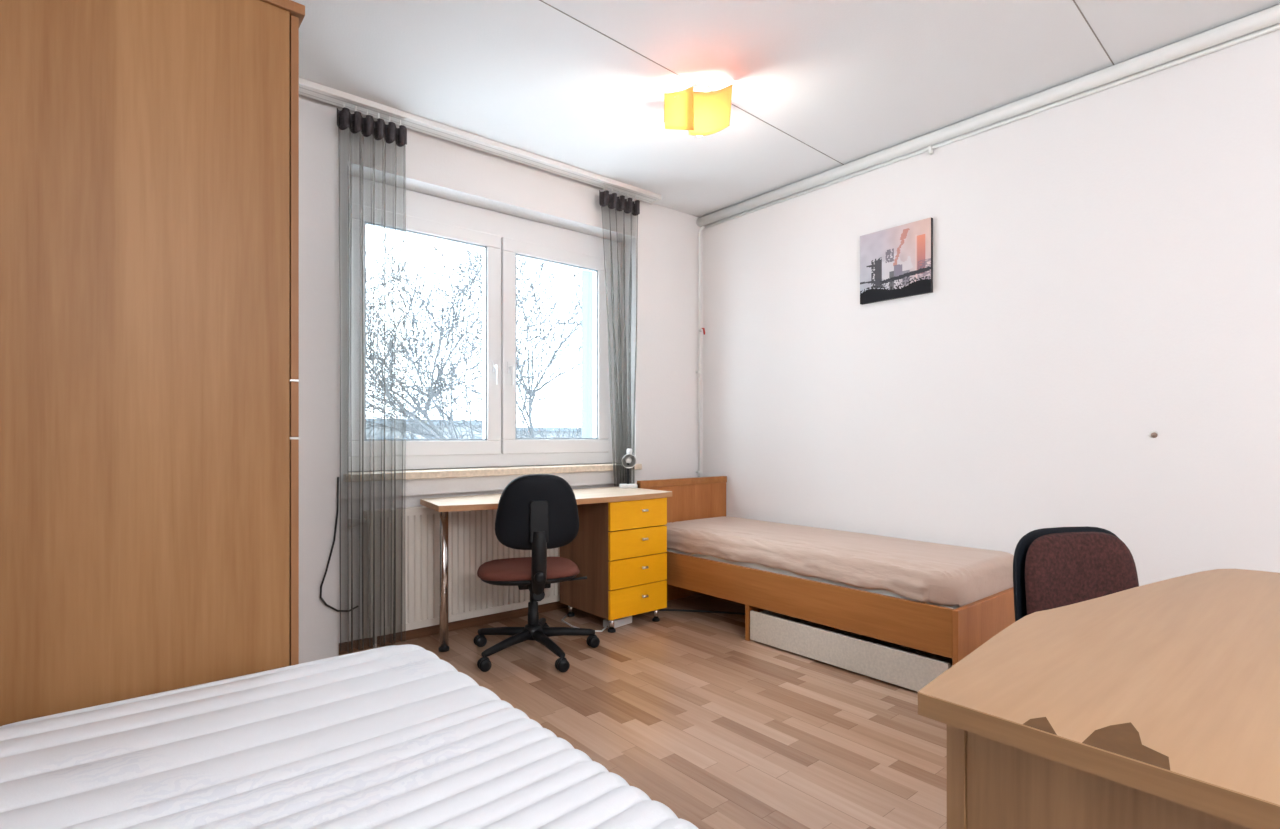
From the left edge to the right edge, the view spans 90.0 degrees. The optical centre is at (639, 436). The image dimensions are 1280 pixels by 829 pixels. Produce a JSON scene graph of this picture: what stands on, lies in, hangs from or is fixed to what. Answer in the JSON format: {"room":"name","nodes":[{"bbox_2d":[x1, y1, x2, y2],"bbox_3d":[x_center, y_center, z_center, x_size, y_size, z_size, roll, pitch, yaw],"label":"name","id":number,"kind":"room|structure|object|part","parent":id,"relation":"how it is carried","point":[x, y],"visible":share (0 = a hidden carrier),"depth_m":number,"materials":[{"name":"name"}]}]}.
{"room":"dorm room","nodes":[
{"label":"dorm room","id":0,"kind":"room"},
{"bbox_2d":[298,94,701,663],"bbox_3d":[-1.045,-0.268,3.638,3.590,2.635,0.380,0,0,-40],"label":"wall","id":1,"kind":"structure","parent":0,"point":[666,303],"depth_m":3.43,"materials":[{"name":"white paint"}]},
{"bbox_2d":[320,477,355,611],"bbox_3d":[-1.429,0.515,3.044,0.175,0.650,0.015,0,0,-43],"label":"cable","id":2,"kind":"object","parent":1,"relation":"attached to","point":[336,520],"visible":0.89,"depth_m":3.02,"materials":[{"name":"black rubber"}]},
{"bbox_2d":[339,601,568,653],"bbox_3d":[-0.776,1.025,3.671,1.801,0.050,0.015,0,0,-40],"label":"baseboard","id":3,"kind":"structure","parent":1,"relation":"attached to","point":[471,622],"depth_m":3.50,"materials":[{"name":"brown wood"}]},
{"bbox_2d":[349,506,559,648],"bbox_3d":[-0.826,0.706,3.570,1.526,0.688,0.105,0,0,-40],"label":"radiator","id":4,"kind":"object","parent":1,"relation":"attached to","point":[473,542],"visible":0.47,"depth_m":3.34,"materials":[{"name":"white metal"}]},
{"bbox_2d":[364,506,425,510],"bbox_3d":[-0.798,0.364,3.600,1.440,0.004,0.055,0,0,-40],"label":"grille","id":5,"kind":"object","parent":4,"relation":"attached to","point":[419,508],"depth_m":3.25,"materials":[{"name":"white metal"}]},
{"bbox_2d":[349,176,620,471],"bbox_3d":[-0.816,-0.574,3.777,1.796,1.498,0.131,0,0,-40],"label":"window","id":6,"kind":"structure","parent":1,"relation":"in","point":[502,237],"depth_m":3.74,"materials":[{"name":"white plastic"}]},
{"bbox_3d":[-1.161,-0.540,3.518,0.841,1.284,0.072,0,0,-40],"label":"sash","id":7,"kind":"part","parent":6,"relation":"part of","materials":[{"name":"white plastic"}]},
{"bbox_3d":[-0.832,-0.375,3.712,0.028,0.140,0.052,0,0,-40],"label":"handle","id":8,"kind":"part","parent":6,"relation":"part of","materials":[{"name":"white plastic"}]},
{"bbox_3d":[-0.760,-0.375,3.773,0.028,0.140,0.052,0,0,-40],"label":"handle","id":9,"kind":"part","parent":6,"relation":"part of","materials":[{"name":"white plastic"}]},
{"bbox_3d":[-0.527,-0.540,4.048,0.789,1.284,0.072,0,0,-40],"label":"sash","id":10,"kind":"part","parent":6,"relation":"part of","materials":[{"name":"white plastic"}]},
{"bbox_2d":[343,463,641,481],"bbox_3d":[-0.752,0.196,3.701,1.840,0.038,0.190,0,0,-40],"label":"windowsill","id":11,"kind":"structure","parent":1,"relation":"attached to","point":[521,470],"depth_m":3.54,"materials":[{"name":"beige stone"}]},
{"bbox_2d":[696,225,703,476],"bbox_3d":[0.431,-0.234,4.595,0.046,2.567,0.048,0,0,-40],"label":"vertical pipe","id":12,"kind":"object","parent":1,"relation":"attached to","point":[699,371],"visible":0.97,"depth_m":4.59,"materials":[{"name":"white metal"}]},
{"bbox_2d":[339,593,946,828],"bbox_3d":[0.782,1.110,1.457,3.790,0.120,6.070,0,0,-40],"label":"floor","id":13,"kind":"structure","parent":0,"point":[722,729],"depth_m":2.39,"materials":[{"name":"laminate"}]},
{"bbox_2d":[0,0,304,725],"bbox_3d":[-1.364,-0.023,1.740,0.654,2.146,0.836,0,0,-40],"label":"wardrobe","id":14,"kind":"object","parent":13,"relation":"on","point":[149,149],"visible":0.85,"depth_m":1.42,"materials":[{"name":"brown wood"}]},
{"bbox_3d":[-1.003,-0.070,1.774,0.018,0.140,0.407,0,0,-40],"label":"drawer","id":15,"kind":"part","parent":14,"relation":"part of","materials":[{"name":"brown wood"}]},
{"bbox_3d":[-1.003,-0.605,1.774,0.018,0.918,0.407,0,0,-40],"label":"door","id":16,"kind":"part","parent":14,"relation":"part of","materials":[{"name":"brown wood"}]},
{"bbox_3d":[-1.003,0.495,1.774,0.018,0.979,0.407,0,0,-40],"label":"door","id":17,"kind":"part","parent":14,"relation":"part of","materials":[{"name":"brown wood"}]},
{"bbox_2d":[474,474,599,671],"bbox_3d":[-0.494,0.608,3.114,0.610,0.883,0.640,0,0,-15],"label":"office chair","id":18,"kind":"object","parent":13,"relation":"on","point":[538,513],"visible":1,"depth_m":2.88,"materials":[{"name":"black plastic"}]},
{"bbox_3d":[-0.675,0.958,3.163,0.288,0.065,0.052,0,0,18],"label":"arm","id":19,"kind":"part","parent":18,"relation":"part of","materials":[{"name":"black plastic"}]},
{"bbox_3d":[-0.620,0.958,2.984,0.052,0.065,0.288,0,0,38],"label":"arm","id":20,"kind":"part","parent":18,"relation":"part of","materials":[{"name":"black plastic"}]},
{"bbox_3d":[-0.541,0.635,3.107,0.484,0.061,0.430,0,0,-15],"label":"seat","id":21,"kind":"part","parent":18,"relation":"part of","materials":[{"name":"red fabric"}]},
{"bbox_3d":[-0.439,0.620,2.811,0.052,0.052,0.026,0,0,-15],"label":"knob","id":22,"kind":"part","parent":18,"relation":"part of","materials":[{"name":"black plastic"}]},
{"bbox_3d":[-0.514,0.958,3.275,0.052,0.065,0.288,0,0,2],"label":"arm","id":23,"kind":"part","parent":18,"relation":"part of","materials":[{"name":"black plastic"}]},
{"bbox_3d":[-0.429,0.958,2.978,0.052,0.065,0.288,0,0,-34],"label":"arm","id":24,"kind":"part","parent":18,"relation":"part of","materials":[{"name":"black plastic"}]},
{"bbox_3d":[-0.363,0.958,3.155,0.288,0.065,0.052,0,0,-15],"label":"arm","id":25,"kind":"part","parent":18,"relation":"part of","materials":[{"name":"black plastic"}]},
{"bbox_3d":[-0.373,0.697,3.125,0.231,0.025,0.016,0,0,-13],"label":"lever","id":26,"kind":"part","parent":18,"relation":"part of","materials":[{"name":"black plastic"}]},
{"bbox_2d":[420,486,671,651],"bbox_3d":[-0.474,0.682,3.453,1.359,0.735,0.540,0,0,-40],"label":"desk","id":27,"kind":"object","parent":13,"relation":"on","point":[443,505],"visible":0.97,"depth_m":3.14,"materials":[{"name":"laminate"}]},
{"bbox_3d":[-0.965,0.686,3.151,0.043,0.687,0.043,0,0,-40],"label":"leg","id":28,"kind":"part","parent":27,"relation":"part of","materials":[{"name":"silver metal"}]},
{"bbox_2d":[619,448,637,487],"bbox_3d":[-0.072,0.193,3.962,0.104,0.244,0.090,0,0,-10],"label":"desk lamp","id":29,"kind":"object","parent":27,"relation":"on","point":[628,461],"visible":1,"depth_m":3.95,"materials":[{"name":"white plastic"}]},
{"bbox_3d":[-0.074,0.228,3.975,0.017,0.135,0.019,0,0,-10],"label":"stem","id":30,"kind":"part","parent":29,"relation":"part of","materials":[{"name":"black plastic"}]},
{"bbox_3d":[-0.072,0.144,3.963,0.038,0.038,0.054,0,0,-10],"label":"bulb","id":31,"kind":"part","parent":29,"relation":"part of","materials":[{"name":"white glass"}]},
{"bbox_2d":[561,615,607,631],"bbox_3d":[-0.337,1.040,3.575,0.383,0.018,0.127,0,0,45],"label":"cable","id":32,"kind":"object","parent":13,"relation":"on","point":[562,620],"visible":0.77,"depth_m":3.52,"materials":[{"name":"white plastic"}]},
{"bbox_2d":[560,497,666,632],"bbox_3d":[-0.149,0.699,3.696,0.408,0.703,0.520,0,0,-40],"label":"base cabinet","id":33,"kind":"object","parent":13,"relation":"on","point":[620,547],"visible":0.83,"depth_m":3.52,"materials":[{"name":"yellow wood"}]},
{"bbox_3d":[-0.152,1.004,3.453,0.027,0.061,0.027,0,0,-40],"label":"leg","id":34,"kind":"part","parent":33,"relation":"part of","materials":[{"name":"silver metal"}]},
{"bbox_3d":[-0.007,0.423,3.527,0.406,0.153,0.018,0,0,-40],"label":"drawer","id":35,"kind":"part","parent":33,"relation":"part of","materials":[{"name":"yellow paint"}]},
{"bbox_3d":[-0.007,0.581,3.527,0.406,0.151,0.018,0,0,-40],"label":"drawer","id":36,"kind":"part","parent":33,"relation":"part of","materials":[{"name":"yellow paint"}]},
{"bbox_3d":[-0.007,0.738,3.527,0.406,0.151,0.018,0,0,-40],"label":"drawer","id":37,"kind":"part","parent":33,"relation":"part of","materials":[{"name":"yellow paint"}]},
{"bbox_3d":[-0.007,0.896,3.527,0.406,0.154,0.018,0,0,-40],"label":"drawer","id":38,"kind":"part","parent":33,"relation":"part of","materials":[{"name":"yellow paint"}]},
{"bbox_3d":[0.091,1.004,3.657,0.027,0.061,0.027,0,0,-40],"label":"leg","id":39,"kind":"part","parent":33,"relation":"part of","materials":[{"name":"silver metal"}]},
{"bbox_2d":[603,616,631,627],"bbox_3d":[-0.123,1.029,3.574,0.072,0.042,0.170,0,0,42],"label":"power adapter","id":40,"kind":"object","parent":13,"relation":"on","point":[619,622],"visible":0.64,"depth_m":3.54,"materials":[{"name":"white plastic"}]},
{"bbox_2d":[658,609,744,614],"bbox_3d":[0.343,1.044,3.825,0.893,0.012,0.078,0,0,16],"label":"baseboard","id":41,"kind":"structure","parent":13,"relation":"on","point":[723,612],"depth_m":3.83,"materials":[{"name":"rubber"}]},
{"bbox_2d":[637,476,1014,665],"bbox_3d":[0.907,0.661,3.479,0.785,0.778,1.950,0,0,-40],"label":"bed","id":42,"kind":"object","parent":13,"relation":"on","point":[954,634],"visible":0.52,"depth_m":2.97,"materials":[{"name":"brown wood"}]},
{"bbox_3d":[0.292,0.666,4.214,0.785,0.768,0.026,0,0,-40],"label":"headboard","id":43,"kind":"part","parent":42,"relation":"part of","materials":[{"name":"brown wood"}]},
{"bbox_3d":[0.664,0.958,3.395,0.296,0.185,0.022,0,0,-40],"label":"support post","id":44,"kind":"part","parent":42,"relation":"part of","materials":[{"name":"brown wood"}]},
{"bbox_3d":[0.617,0.770,3.231,0.022,0.190,1.898,0,0,-40],"label":"rail","id":45,"kind":"part","parent":42,"relation":"part of","materials":[{"name":"brown wood"}]},
{"bbox_2d":[666,516,1013,608],"bbox_3d":[0.903,0.638,3.468,0.756,0.214,1.880,0,0,-40],"label":"mattress","id":46,"kind":"object","parent":42,"relation":"on","point":[948,576],"visible":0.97,"depth_m":3.00,"materials":[{"name":"beige"}]},
{"bbox_3d":[1.526,0.863,2.740,0.785,0.375,0.022,0,0,-40],"label":"footboard","id":47,"kind":"part","parent":42,"relation":"part of","materials":[{"name":"brown wood"}]},
{"bbox_2d":[750,610,951,691],"bbox_3d":[1.101,0.971,3.078,0.559,0.158,1.005,0,0,-40],"label":"drawer","id":48,"kind":"object","parent":13,"relation":"on","point":[903,666],"visible":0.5,"depth_m":2.90,"materials":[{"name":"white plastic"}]},
{"bbox_2d":[1013,526,1138,621],"bbox_3d":[1.202,0.647,1.488,0.592,0.805,0.626,0,0,34],"label":"office chair","id":49,"kind":"object","parent":13,"relation":"on","point":[1056,567],"visible":0.2,"depth_m":1.69,"materials":[{"name":"red fabric"}]},
{"bbox_2d":[918,569,1279,828],"bbox_3d":[1.086,0.679,0.897,1.303,0.741,0.860,0,0,-40],"label":"table","id":50,"kind":"object","parent":13,"relation":"on","point":[1156,705],"visible":1,"depth_m":0.75,"materials":[{"name":"brown wood"}]},
{"bbox_3d":[0.547,0.693,0.916,0.425,0.714,0.022,0,0,-40],"label":"panel","id":51,"kind":"part","parent":50,"relation":"part of","materials":[{"name":"brown wood"}]},
{"bbox_3d":[0.645,0.693,0.488,0.016,0.714,0.760,0,0,-40],"label":"panel","id":52,"kind":"part","parent":50,"relation":"part of","materials":[{"name":"brown wood"}]},
{"bbox_3d":[-0.324,0.913,0.724,0.863,0.275,1.965,0,0,-40],"label":"bed","id":53,"kind":"object","parent":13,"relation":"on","visible":0,"materials":[{"name":"white fabric"},{"name":"wood"}]},
{"bbox_2d":[0,644,697,828],"bbox_3d":[-0.318,0.663,0.731,0.920,0.223,2.021,0,0,-40],"label":"mattress","id":54,"kind":"object","parent":53,"relation":"on","point":[393,736],"visible":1,"depth_m":1.10,"materials":[{"name":"white fabric"}]},
{"bbox_2d":[292,0,1279,217],"bbox_3d":[0.782,-1.660,1.457,3.790,0.150,6.070,0,0,-40],"label":"ceiling","id":55,"kind":"structure","parent":0,"point":[849,80],"depth_m":2.74,"materials":[{"name":"white paint"}]},
{"bbox_2d":[299,77,661,203],"bbox_3d":[-1.004,-1.569,3.301,2.900,0.032,0.106,0,0,-40],"label":"track","id":56,"kind":"object","parent":55,"relation":"attached to","point":[307,88],"visible":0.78,"depth_m":3.35,"materials":[{"name":"white plastic"}]},
{"bbox_2d":[337,102,406,652],"bbox_3d":[-1.275,-0.278,3.058,0.324,2.556,0.077,0,0,-40],"label":"sheer curtain","id":57,"kind":"object","parent":56,"relation":"hanging from","point":[389,133],"visible":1,"depth_m":3.04,"materials":[{"name":"grey fabric"}]},
{"bbox_2d":[599,186,639,485],"bbox_3d":[-0.125,-0.622,4.043,0.321,1.868,0.070,0,0,-40],"label":"sheer curtain","id":58,"kind":"object","parent":56,"relation":"hanging from","point":[620,203],"visible":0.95,"depth_m":4.05,"materials":[{"name":"grey fabric"}]},
{"bbox_2d":[539,0,843,164],"bbox_3d":[-0.123,-1.585,2.538,3.593,0.003,0.004,0,0,-42],"label":"trim","id":59,"kind":"structure","parent":55,"relation":"attached to","point":[539,0],"depth_m":2.72,"materials":[{"name":"grey"}]},
{"bbox_2d":[664,84,732,135],"bbox_3d":[0.261,-1.464,2.921,0.307,0.243,0.219,0,0,0],"label":"ceiling lamp","id":60,"kind":"object","parent":55,"relation":"attached to","point":[700,110],"visible":1,"depth_m":2.84,"materials":[{"name":"yellow glass"}]},
{"bbox_3d":[0.173,-1.444,2.841,0.140,0.192,0.006,0,0,24],"label":"lamp shade","id":61,"kind":"part","parent":60,"relation":"part of","materials":[{"name":"yellow glass"}]},
{"bbox_3d":[0.316,-1.459,2.850,0.197,0.233,0.045,0,0,-3],"label":"lamp shade","id":62,"kind":"part","parent":60,"relation":"part of","materials":[{"name":"yellow glass"}]},
{"bbox_2d":[1073,0,1113,64],"bbox_3d":[0.711,-1.585,1.541,3.593,0.003,0.004,0,0,-42],"label":"trim","id":63,"kind":"structure","parent":55,"relation":"attached to","point":[1073,0],"depth_m":2.50,"materials":[{"name":"grey"}]},
{"bbox_2d":[702,23,1279,585],"bbox_3d":[2.159,-0.268,2.702,0.120,2.635,5.970,0,0,-40],"label":"wall","id":64,"kind":"structure","parent":0,"point":[1106,263],"depth_m":2.97,"materials":[{"name":"white paint"}]},
{"bbox_2d":[860,217,932,304],"bbox_3d":[1.395,-0.952,3.502,0.022,0.388,0.409,0,0,-40],"label":"picture","id":65,"kind":"object","parent":64,"relation":"attached to","point":[896,262],"visible":1,"depth_m":3.48,"materials":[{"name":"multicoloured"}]},
{"bbox_2d":[696,4,1279,227],"bbox_3d":[2.214,-1.530,2.492,0.065,0.100,5.558,0,0,-40],"label":"pipe","id":66,"kind":"object","parent":64,"relation":"attached to","point":[1268,17],"visible":1,"depth_m":2.94,"materials":[{"name":"white metal"}]},
{"bbox_2d":[1148,431,1157,437],"bbox_3d":[2.118,-0.011,2.644,0.018,0.032,0.032,0,0,-40],"label":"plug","id":67,"kind":"object","parent":64,"relation":"attached to","point":[1153,434],"visible":1,"depth_m":2.65,"materials":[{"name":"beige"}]},
{"label":"outside","id":68,"kind":"structure","parent":0,"visible":0},
{"bbox_3d":[-24.562,4.300,60.477,160.000,0.100,115.730,0,0,-40],"label":"ground","id":69,"kind":"structure","parent":68,"visible":0},
{"bbox_2d":[366,418,482,438],"bbox_3d":[-17.470,1.500,49.283,9.300,5.500,8.800,0,0,-40],"label":"building","id":70,"kind":"structure","parent":69,"relation":"on","point":[472,422],"depth_m":46.47,"materials":[{"name":"white"}]},
{"bbox_2d":[366,228,579,438],"bbox_3d":[-4.417,-0.154,11.204,7.028,8.816,6.508,0,0,-40],"label":"tree","id":71,"kind":"object","parent":69,"relation":"on","point":[431,390],"visible":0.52,"depth_m":11.01,"materials":[{"name":"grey plant"}]},
{"bbox_2d":[377,233,581,438],"bbox_3d":[-2.283,-0.800,14.639,6.337,10.111,7.412,0,0,-11],"label":"tree","id":72,"kind":"object","parent":69,"relation":"on","point":[531,392],"visible":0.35,"depth_m":14.19,"materials":[{"name":"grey plant"}]},
{"bbox_2d":[516,427,581,437],"bbox_3d":[-3.948,1.675,69.739,37.300,5.150,8.800,0,0,-40],"label":"building","id":73,"kind":"structure","parent":69,"relation":"on","point":[562,430],"depth_m":60.67,"materials":[{"name":"white"}]}
]}

